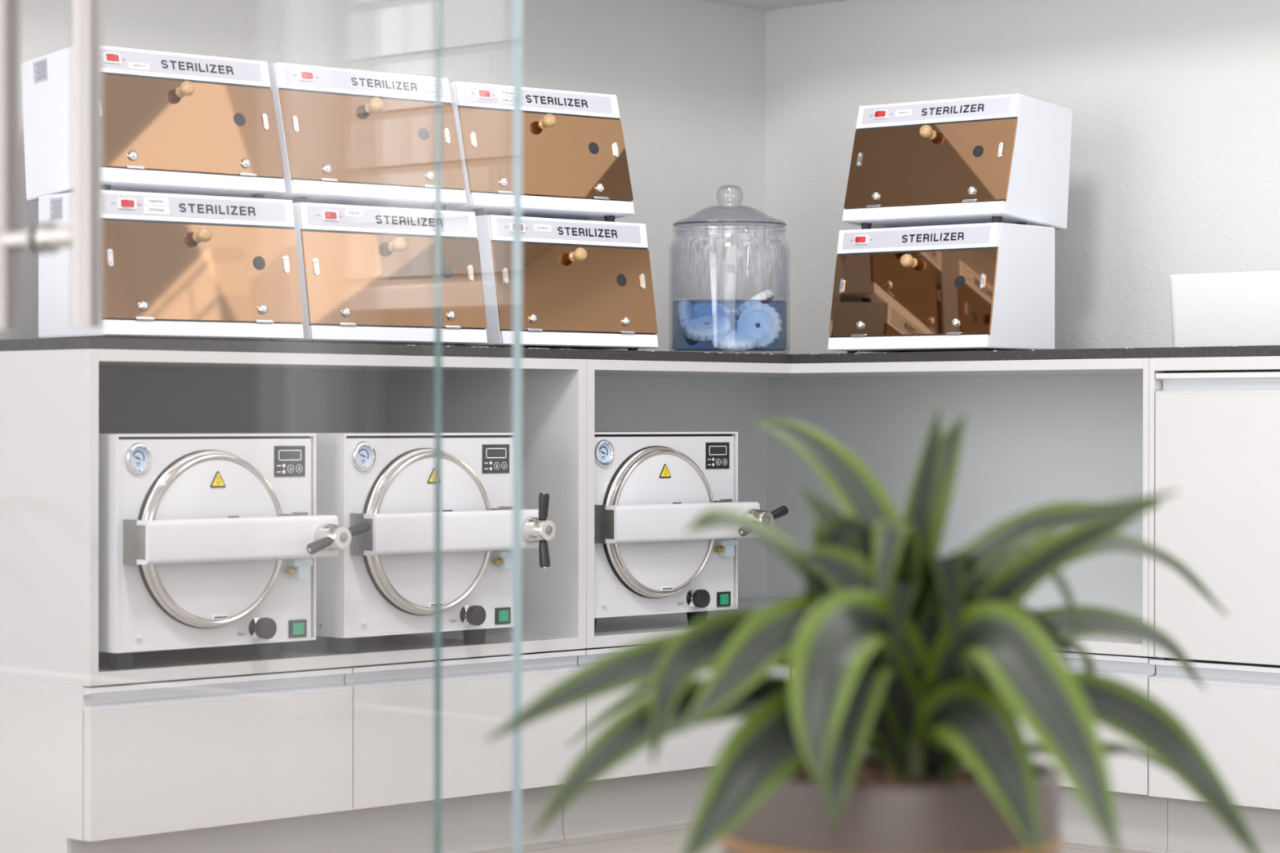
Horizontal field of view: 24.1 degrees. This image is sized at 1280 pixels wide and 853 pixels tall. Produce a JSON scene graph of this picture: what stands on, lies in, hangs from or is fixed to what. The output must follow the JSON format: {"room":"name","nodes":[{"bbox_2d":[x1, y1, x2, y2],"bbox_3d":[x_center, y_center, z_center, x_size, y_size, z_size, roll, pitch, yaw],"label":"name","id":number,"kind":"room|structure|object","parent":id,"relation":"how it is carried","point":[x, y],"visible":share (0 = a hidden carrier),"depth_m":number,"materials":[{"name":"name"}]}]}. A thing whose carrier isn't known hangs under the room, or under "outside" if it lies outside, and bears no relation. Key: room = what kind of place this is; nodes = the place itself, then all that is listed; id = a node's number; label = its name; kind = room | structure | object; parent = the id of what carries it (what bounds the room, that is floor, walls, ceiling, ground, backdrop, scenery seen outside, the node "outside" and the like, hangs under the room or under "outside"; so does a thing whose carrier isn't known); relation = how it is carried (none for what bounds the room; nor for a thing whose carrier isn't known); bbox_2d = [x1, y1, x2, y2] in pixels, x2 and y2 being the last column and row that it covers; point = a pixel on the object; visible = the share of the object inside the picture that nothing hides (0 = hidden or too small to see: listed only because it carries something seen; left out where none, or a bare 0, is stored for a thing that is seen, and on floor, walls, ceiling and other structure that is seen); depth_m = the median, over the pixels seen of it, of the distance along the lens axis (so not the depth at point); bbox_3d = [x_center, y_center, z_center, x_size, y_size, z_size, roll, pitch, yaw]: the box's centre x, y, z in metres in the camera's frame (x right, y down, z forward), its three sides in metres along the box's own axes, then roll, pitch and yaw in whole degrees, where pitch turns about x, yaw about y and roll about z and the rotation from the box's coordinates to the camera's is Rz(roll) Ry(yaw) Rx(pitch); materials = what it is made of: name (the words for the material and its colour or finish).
{"room":"clinic sterilization room","nodes":[
{"label":"clinic sterilization room","id":0,"kind":"room"},
{"bbox_2d":[0,0,766,353],"bbox_3d":[-2.719,-0.893,3.678,0.120,3.290,8.740,0,0,44],"label":"wall","id":1,"kind":"structure","parent":0,"point":[686,77],"depth_m":6.35,"materials":[{"name":"white paint"}]},
{"bbox_2d":[697,0,846,10],"bbox_3d":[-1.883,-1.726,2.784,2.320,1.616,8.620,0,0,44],"label":"ceiling","id":2,"kind":"structure","parent":0,"point":[766,5],"depth_m":6.57,"materials":[{"name":"white paint"}]},
{"bbox_2d":[473,822,1151,852],"bbox_3d":[0.374,0.814,0.727,8.800,0.100,8.800,0,0,44],"label":"floor","id":3,"kind":"structure","parent":0,"point":[673,838],"depth_m":5.39,"materials":[{"name":"beige tile"}]},
{"bbox_2d":[0,348,586,852],"bbox_3d":[-0.688,0.315,5.233,0.600,0.872,1.082,0,0,44],"label":"base cabinet","id":4,"kind":"object","parent":3,"relation":"on","point":[313,748],"visible":0.8,"depth_m":4.97,"materials":[{"name":"grey laminate"}]},
{"bbox_2d":[98,432,370,669],"bbox_3d":[-0.791,0.195,4.930,0.582,0.369,0.429,0,0,44],"label":"autoclave","id":5,"kind":"object","parent":4,"relation":"on","point":[206,540],"visible":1,"depth_m":4.75,"materials":[{"name":"white metal"}]},
{"bbox_2d":[276,449,302,473],"bbox_3d":[-0.571,0.058,4.901,0.001,0.039,0.053,0,0,44],"label":"control panel","id":6,"kind":"object","parent":5,"relation":"attached to","point":[288,461],"depth_m":4.90,"materials":[{"name":"black plastic"}]},
{"bbox_2d":[288,619,306,637],"bbox_3d":[-0.560,0.331,4.914,0.004,0.029,0.036,0,0,44],"label":"switch","id":7,"kind":"object","parent":5,"relation":"attached to","point":[296,628],"depth_m":4.91,"materials":[{"name":"teal plastic"}]},
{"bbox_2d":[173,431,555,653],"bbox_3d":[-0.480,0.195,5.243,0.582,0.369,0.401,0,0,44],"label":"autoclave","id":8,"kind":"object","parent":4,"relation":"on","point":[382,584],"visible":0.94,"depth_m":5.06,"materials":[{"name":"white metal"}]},
{"bbox_2d":[484,448,506,470],"bbox_3d":[-0.251,0.057,5.224,0.001,0.039,0.053,0,0,44],"label":"control panel","id":9,"kind":"object","parent":8,"relation":"attached to","point":[495,459],"depth_m":5.22,"materials":[{"name":"black plastic"}]},
{"bbox_2d":[494,607,511,624],"bbox_3d":[-0.239,0.330,5.237,0.004,0.029,0.036,0,0,44],"label":"switch","id":10,"kind":"object","parent":8,"relation":"attached to","point":[502,615],"depth_m":5.23,"materials":[{"name":"teal plastic"}]},
{"bbox_2d":[511,0,522,852],"bbox_3d":[-0.713,-0.587,2.531,0.014,2.690,1.683,0,0,44],"label":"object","id":11,"kind":"structure","parent":3,"relation":"on","point":[517,4],"depth_m":3.14,"materials":[{"name":"clear glass"}]},
{"bbox_2d":[0,0,442,852],"bbox_3d":[-0.585,-0.393,2.750,0.160,2.280,1.076,0,0,44],"label":"door","id":12,"kind":"structure","parent":11,"relation":"attached to","point":[84,235],"depth_m":2.82,"materials":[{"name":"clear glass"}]},
{"bbox_2d":[562,358,1168,852],"bbox_3d":[0.389,0.315,5.752,1.426,0.872,1.160,0,0,44],"label":"base cabinet","id":13,"kind":"object","parent":3,"relation":"on","point":[1037,433],"visible":0.33,"depth_m":6.10,"materials":[{"name":"grey laminate"}]},
{"bbox_2d":[0,337,1279,363],"bbox_3d":[0.254,-0.129,5.141,2.120,0.018,2.262,0,0,44],"label":"countertop","id":14,"kind":"structure","parent":13,"relation":"on","point":[75,343],"depth_m":5.23,"materials":[{"name":"black stone"}]},
{"bbox_2d":[38,190,303,342],"bbox_3d":[-0.776,-0.260,4.992,0.376,0.242,0.233,0,0,-38],"label":"sterilizer","id":15,"kind":"object","parent":14,"relation":"on","point":[175,266],"visible":0.96,"depth_m":4.92,"materials":[{"name":"white"}]},
{"bbox_2d":[51,200,61,217],"bbox_3d":[-0.955,-0.356,4.915,0.001,0.028,0.036,0,0,-38],"label":"print","id":16,"kind":"object","parent":15,"relation":"attached to","point":[55,200],"depth_m":4.91},
{"bbox_2d":[117,198,136,209],"bbox_3d":[-0.828,-0.359,4.850,0.032,0.017,0.006,0,0,-38],"label":"switch","id":17,"kind":"object","parent":15,"relation":"attached to","point":[122,203],"depth_m":4.85,"materials":[{"name":"red plastic"}]},
{"bbox_2d":[21,45,285,200],"bbox_3d":[-0.828,-0.506,5.119,0.376,0.250,0.246,0,0,-42],"label":"sterilizer","id":18,"kind":"object","parent":15,"relation":"on","point":[177,123],"visible":0.8,"depth_m":5.04,"materials":[{"name":"white"}]},
{"bbox_2d":[34,60,46,79],"bbox_3d":[-1.005,-0.596,5.035,0.001,0.028,0.036,0,-5,-42],"label":"print","id":19,"kind":"object","parent":18,"relation":"attached to","point":[45,60],"depth_m":5.03},
{"bbox_2d":[102,52,121,63],"bbox_3d":[-0.875,-0.610,4.978,0.032,0.017,0.008,0,0,-42],"label":"switch","id":20,"kind":"object","parent":18,"relation":"attached to","point":[108,57],"depth_m":4.97,"materials":[{"name":"red plastic"}]},
{"bbox_2d":[262,202,487,346],"bbox_3d":[-0.483,-0.260,5.273,0.376,0.242,0.233,0,0,-40],"label":"sterilizer","id":21,"kind":"object","parent":14,"relation":"on","point":[367,273],"visible":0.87,"depth_m":5.19,"materials":[{"name":"white"}]},
{"bbox_2d":[321,210,338,221],"bbox_3d":[-0.529,-0.360,5.129,0.032,0.017,0.006,0,0,-40],"label":"switch","id":22,"kind":"object","parent":21,"relation":"attached to","point":[326,215],"depth_m":5.12,"materials":[{"name":"red plastic"}]},
{"bbox_2d":[265,62,466,210],"bbox_3d":[-0.532,-0.506,5.375,0.376,0.250,0.246,0,0,-41],"label":"sterilizer","id":23,"kind":"object","parent":21,"relation":"on","point":[347,136],"visible":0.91,"depth_m":5.29,"materials":[{"name":"white"}]},
{"bbox_2d":[297,70,315,81],"bbox_3d":[-0.581,-0.611,5.235,0.032,0.017,0.008,0,0,-41],"label":"switch","id":24,"kind":"object","parent":23,"relation":"attached to","point":[303,75],"depth_m":5.23,"materials":[{"name":"red plastic"}]},
{"bbox_2d":[443,214,657,350],"bbox_3d":[-0.178,-0.261,5.584,0.376,0.242,0.233,0,0,-41],"label":"sterilizer","id":25,"kind":"object","parent":14,"relation":"on","point":[587,284],"visible":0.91,"depth_m":5.51,"materials":[{"name":"white"}]},
{"bbox_2d":[509,222,524,232],"bbox_3d":[-0.222,-0.360,5.439,0.032,0.017,0.006,0,0,-41],"label":"switch","id":26,"kind":"object","parent":25,"relation":"attached to","point":[510,223],"depth_m":5.43,"materials":[{"name":"red plastic"}]},
{"bbox_2d":[445,81,634,222],"bbox_3d":[-0.232,-0.507,5.662,0.376,0.250,0.246,0,0,-38],"label":"sterilizer","id":27,"kind":"object","parent":25,"relation":"on","point":[575,162],"visible":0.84,"depth_m":5.58,"materials":[{"name":"white"}]},
{"bbox_2d":[475,88,492,99],"bbox_3d":[-0.287,-0.611,5.523,0.032,0.017,0.008,0,0,-38],"label":"switch","id":28,"kind":"object","parent":27,"relation":"attached to","point":[481,94],"depth_m":5.52,"materials":[{"name":"red plastic"}]},
{"bbox_2d":[668,185,790,354],"bbox_3d":[0.176,-0.307,5.901,0.238,0.334,0.238,0,0,44],"label":"glass jar","id":29,"kind":"object","parent":14,"relation":"on","point":[722,227],"visible":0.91,"depth_m":5.89,"materials":[{"name":"clear glass"}]},
{"bbox_2d":[677,299,698,345],"bbox_3d":[0.096,-0.205,5.921,0.035,0.092,0.091,0,0,15],"label":"disc","id":30,"kind":"object","parent":29,"relation":"in","point":[686,311],"visible":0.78,"depth_m":5.89,"materials":[{"name":"white plastic"}]},
{"bbox_2d":[684,314,731,342],"bbox_3d":[0.132,-0.192,5.866,0.091,0.055,0.085,0,0,18],"label":"disc","id":31,"kind":"object","parent":29,"relation":"in","point":[705,327],"visible":1,"depth_m":5.85,"materials":[{"name":"white"}]},
{"bbox_2d":[693,303,733,329],"bbox_3d":[0.141,-0.210,5.979,0.091,0.084,0.056,0,0,-7],"label":"disc","id":32,"kind":"object","parent":29,"relation":"in","point":[700,309],"visible":0.34,"depth_m":5.98,"materials":[{"name":"white plastic"}]},
{"bbox_2d":[709,329,756,351],"bbox_3d":[0.182,-0.167,5.849,0.092,0.044,0.089,0,0,-14],"label":"disc","id":33,"kind":"object","parent":29,"relation":"in","point":[735,341],"visible":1,"depth_m":5.82,"materials":[{"name":"white"}]},
{"bbox_2d":[733,289,774,319],"bbox_3d":[0.224,-0.240,5.931,0.082,0.060,0.091,0,0,11],"label":"disc","id":34,"kind":"object","parent":29,"relation":"in","point":[768,295],"visible":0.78,"depth_m":5.89,"materials":[{"name":"white plastic"}]},
{"bbox_2d":[736,302,782,350],"bbox_3d":[0.233,-0.196,5.866,0.091,0.092,0.026,0,0,19],"label":"disc","id":35,"kind":"object","parent":29,"relation":"in","point":[759,320],"visible":0.99,"depth_m":5.86,"materials":[{"name":"white plastic"}]},
{"bbox_2d":[827,222,1054,353],"bbox_3d":[0.576,-0.260,5.778,0.376,0.242,0.233,0,0,41],"label":"sterilizer","id":36,"kind":"object","parent":14,"relation":"on","point":[983,286],"visible":0.94,"depth_m":5.69,"materials":[{"name":"white"}]},
{"bbox_2d":[853,235,868,244],"bbox_3d":[0.427,-0.360,5.803,0.032,0.017,0.006,0,0,41],"label":"switch","id":37,"kind":"object","parent":36,"relation":"attached to","point":[858,239],"depth_m":5.80,"materials":[{"name":"red plastic"}]},
{"bbox_2d":[842,93,1072,230],"bbox_3d":[0.618,-0.506,5.857,0.376,0.250,0.246,0,0,40],"label":"sterilizer","id":38,"kind":"object","parent":36,"relation":"on","point":[1000,158],"visible":0.98,"depth_m":5.77,"materials":[{"name":"white"}]},
{"bbox_2d":[873,109,888,119],"bbox_3d":[0.472,-0.611,5.883,0.032,0.017,0.008,0,0,40],"label":"switch","id":39,"kind":"object","parent":38,"relation":"attached to","point":[877,113],"depth_m":5.88,"materials":[{"name":"red plastic"}]},
{"bbox_2d":[1168,270,1279,346],"bbox_3d":[1.192,-0.207,5.432,0.402,0.138,0.262,0,0,44],"label":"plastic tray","id":40,"kind":"object","parent":14,"relation":"on","point":[1235,308],"visible":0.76,"depth_m":5.39,"materials":[{"name":"white plastic"}]},
{"bbox_2d":[594,431,788,632],"bbox_3d":[-0.071,0.194,5.746,0.429,0.369,0.582,0,0,-45],"label":"autoclave","id":41,"kind":"object","parent":13,"relation":"on","point":[651,486],"visible":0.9,"depth_m":5.58,"materials":[{"name":"white metal"}]},
{"bbox_2d":[707,445,727,466],"bbox_3d":[0.148,0.056,5.713,0.053,0.039,0.001,0,0,-45],"label":"control panel","id":42,"kind":"object","parent":41,"relation":"attached to","point":[717,455],"depth_m":5.71,"materials":[{"name":"black plastic"}]},
{"bbox_2d":[716,591,730,607],"bbox_3d":[0.159,0.329,5.726,0.036,0.029,0.004,0,0,-45],"label":"switch","id":43,"kind":"object","parent":41,"relation":"attached to","point":[723,598],"depth_m":5.72,"materials":[{"name":"teal plastic"}]},
{"bbox_2d":[484,406,1260,852],"bbox_3d":[0.185,0.372,2.338,0.582,0.775,0.599,0,0,7],"label":"potted plant","id":44,"kind":"object","parent":3,"relation":"on","point":[894,726],"visible":1,"depth_m":2.22,"materials":[{"name":"green plant"}]},
{"bbox_2d":[1148,355,1279,852],"bbox_3d":[1.338,0.317,5.222,0.674,0.872,0.600,0,0,44],"label":"base cabinet","id":45,"kind":"object","parent":3,"relation":"on","point":[1214,422],"visible":0.94,"depth_m":5.14,"materials":[{"name":"grey laminate"}]},
{"bbox_2d":[719,748,1063,852],"bbox_3d":[0.193,0.511,2.321,0.264,0.497,0.264,0,0,44],"label":"pot","id":46,"kind":"object","parent":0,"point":[899,801],"depth_m":2.21,"materials":[{"name":"brown ceramic"}]},
{"bbox_2d":[765,0,1279,354],"bbox_3d":[2.054,-0.891,5.056,4.820,3.290,0.120,0,0,44],"label":"wall","id":47,"kind":"structure","parent":0,"point":[1175,104],"depth_m":6.08,"materials":[{"name":"white paint"}]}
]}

